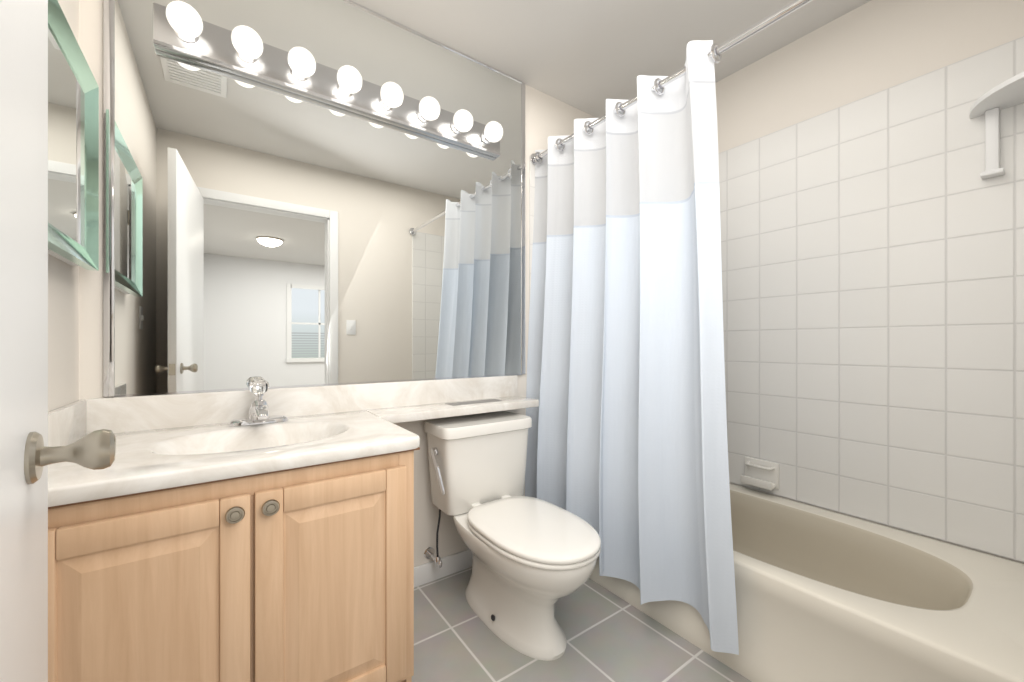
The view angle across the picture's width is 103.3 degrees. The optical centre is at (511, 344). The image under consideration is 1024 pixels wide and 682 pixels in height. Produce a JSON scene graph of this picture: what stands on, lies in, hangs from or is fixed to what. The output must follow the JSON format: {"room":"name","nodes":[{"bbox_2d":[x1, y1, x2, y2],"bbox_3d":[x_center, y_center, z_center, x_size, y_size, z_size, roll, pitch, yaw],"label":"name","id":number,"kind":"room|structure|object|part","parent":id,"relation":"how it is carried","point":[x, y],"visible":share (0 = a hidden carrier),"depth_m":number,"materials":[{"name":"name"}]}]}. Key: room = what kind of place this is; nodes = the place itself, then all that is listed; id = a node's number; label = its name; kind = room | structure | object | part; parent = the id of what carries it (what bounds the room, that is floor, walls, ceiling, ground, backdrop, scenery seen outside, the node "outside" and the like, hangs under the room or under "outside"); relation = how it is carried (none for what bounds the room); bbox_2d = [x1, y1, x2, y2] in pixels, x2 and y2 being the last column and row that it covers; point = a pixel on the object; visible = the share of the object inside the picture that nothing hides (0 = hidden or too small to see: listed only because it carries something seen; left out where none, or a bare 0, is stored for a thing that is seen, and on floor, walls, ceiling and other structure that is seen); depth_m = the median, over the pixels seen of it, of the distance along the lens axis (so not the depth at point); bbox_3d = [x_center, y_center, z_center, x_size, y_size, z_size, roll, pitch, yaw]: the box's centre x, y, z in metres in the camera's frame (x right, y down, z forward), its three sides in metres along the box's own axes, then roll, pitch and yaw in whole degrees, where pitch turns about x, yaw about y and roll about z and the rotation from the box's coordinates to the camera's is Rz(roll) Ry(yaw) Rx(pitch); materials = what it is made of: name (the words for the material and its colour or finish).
{"room":"bathroom","nodes":[
{"label":"bathroom","id":0,"kind":"room"},
{"bbox_2d":[48,0,78,411],"bbox_3d":[-0.814,-0.154,0.450,0.120,2.440,1.960,0,0,-36],"label":"wall","id":1,"kind":"structure","parent":0,"point":[63,333],"depth_m":1.07,"materials":[{"name":"beige paint"}]},
{"bbox_2d":[0,0,115,681],"bbox_3d":[-0.371,0.042,0.195,0.176,2.025,0.811,0,0,-36],"label":"door","id":2,"kind":"structure","parent":1,"relation":"in","point":[28,455],"depth_m":0.43,"materials":[{"name":"white paint"}]},
{"bbox_2d":[48,0,98,270],"bbox_3d":[-1.012,-0.471,0.877,0.054,0.525,0.645,0,0,-36],"label":"medicine cabinet mirror","id":3,"kind":"object","parent":1,"relation":"attached to","point":[73,163],"visible":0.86,"depth_m":1.00,"materials":[{"name":"white mirror"}]},
{"bbox_2d":[79,0,110,399],"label":"wall","id":4,"kind":"structure","parent":0,"point":[90,11],"depth_m":1.20,"materials":[{"name":"beige paint"}]},
{"bbox_2d":[103,0,524,397],"bbox_3d":[-0.576,-0.606,1.671,1.585,1.535,0.010,0,0,-36],"label":"wall mirror","id":5,"kind":"object","parent":4,"relation":"attached to","point":[272,236],"visible":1,"depth_m":1.52,"materials":[{"name":"silver glass"}]},
{"bbox_2d":[153,1,502,157],"bbox_3d":[-0.561,-0.994,1.596,1.294,0.130,0.139,0,0,-36],"label":"vanity light","id":6,"kind":"object","parent":5,"relation":"attached to","point":[184,34],"visible":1,"depth_m":1.49,"materials":[{"name":"grey metal"}]},
{"bbox_2d":[393,419,468,566],"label":"wall","id":7,"kind":"structure","parent":0,"point":[426,515],"depth_m":1.81,"materials":[{"name":"beige paint"}]},
{"bbox_2d":[517,84,595,396],"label":"wall","id":8,"kind":"structure","parent":0,"point":[545,116],"depth_m":2.18,"materials":[{"name":"beige paint"}]},
{"bbox_2d":[529,160,534,309],"bbox_3d":[0.408,-0.144,2.379,0.774,1.698,0.006,0,0,-36],"label":"tile","id":9,"kind":"object","parent":8,"relation":"attached to","point":[531,191],"visible":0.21,"depth_m":2.16,"materials":[{"name":"white tile"}]},
{"bbox_2d":[525,0,812,654],"bbox_3d":[0.585,-0.039,1.456,0.196,2.000,1.712,0,0,-36],"label":"shower curtain","id":10,"kind":"object","parent":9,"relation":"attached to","point":[627,453],"visible":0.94,"depth_m":1.56,"materials":[{"name":"white fabric"}]},
{"bbox_3d":[0.615,-0.988,1.477,0.064,0.064,1.712,0,0,-36],"label":"rail","id":11,"kind":"part","parent":10,"relation":"part of","materials":[{"name":"silver metal"}]},
{"bbox_2d":[412,567,750,681],"bbox_3d":[0.231,1.096,1.198,2.450,0.060,1.720,0,0,-36],"label":"floor","id":12,"kind":"structure","parent":0,"point":[610,636],"depth_m":1.42,"materials":[{"name":"tile"}]},
{"bbox_2d":[48,451,413,681],"bbox_3d":[-0.761,0.683,1.163,0.794,0.765,0.621,0,0,-36],"label":"bathroom vanity","id":13,"kind":"object","parent":12,"relation":"on","point":[302,575],"visible":0.92,"depth_m":0.92,"materials":[{"name":"brown wood"}]},
{"bbox_2d":[48,375,538,508],"bbox_3d":[-0.450,0.280,1.400,1.577,0.238,0.597,0,0,-36],"label":"countertop","id":14,"kind":"structure","parent":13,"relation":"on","point":[169,442],"depth_m":1.23,"materials":[{"name":"cultured marble"}]},
{"bbox_2d":[228,380,287,426],"bbox_3d":[-0.816,0.193,1.315,0.170,0.146,0.179,0,0,-36],"label":"faucet","id":15,"kind":"object","parent":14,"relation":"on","point":[259,411],"visible":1,"depth_m":1.34,"materials":[{"name":"silver metal"}]},
{"bbox_2d":[414,549,472,587],"bbox_3d":[-0.248,1.024,1.906,0.903,0.085,0.013,0,0,-36],"label":"baseboard","id":16,"kind":"structure","parent":12,"relation":"on","point":[428,572],"depth_m":1.84,"materials":[{"name":"white paint"}]},
{"bbox_2d":[424,411,600,660],"bbox_3d":[-0.004,0.700,1.592,0.464,0.733,0.806,0,0,-36],"label":"toilet","id":17,"kind":"object","parent":12,"relation":"on","point":[534,560],"visible":1,"depth_m":1.53,"materials":[{"name":"white ceramic"}]},
{"bbox_2d":[589,483,1023,681],"bbox_3d":[0.918,0.886,1.691,0.742,0.360,1.704,0,0,-36],"label":"bathtub","id":18,"kind":"object","parent":12,"relation":"on","point":[823,595],"visible":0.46,"depth_m":1.25,"materials":[{"name":"beige ceramic"}]},
{"bbox_2d":[352,0,870,117],"bbox_3d":[0.231,-1.424,1.198,2.690,0.100,1.960,0,0,-36],"label":"ceiling","id":19,"kind":"structure","parent":0,"point":[590,57],"depth_m":1.79,"materials":[{"name":"white paint"}]},
{"bbox_2d":[715,0,1023,563],"bbox_3d":[1.275,-0.154,1.946,0.120,2.440,1.960,0,0,-36],"label":"wall","id":20,"kind":"structure","parent":0,"point":[871,47],"depth_m":1.66,"materials":[{"name":"beige paint"}]},
{"bbox_2d":[718,36,1023,561],"bbox_3d":[1.224,-0.144,1.909,0.006,1.698,1.720,0,0,-36],"label":"tile","id":21,"kind":"structure","parent":20,"relation":"attached to","point":[872,255],"depth_m":1.57,"materials":[{"name":"white tile"}]},
{"bbox_2d":[741,457,778,489],"bbox_3d":[1.170,0.614,1.920,0.068,0.120,0.150,0,0,-36],"label":"soap dish","id":22,"kind":"object","parent":21,"relation":"attached to","point":[764,474],"visible":1,"depth_m":1.91,"materials":[{"name":"white ceramic"}]},
{"bbox_2d":[969,72,1023,178],"bbox_3d":[1.558,-0.676,1.240,0.230,0.235,0.230,0,0,-36],"label":"corner shelf","id":23,"kind":"object","parent":20,"relation":"attached to","point":[993,102],"visible":1,"depth_m":1.33,"materials":[{"name":"white ceramic"}]}
]}

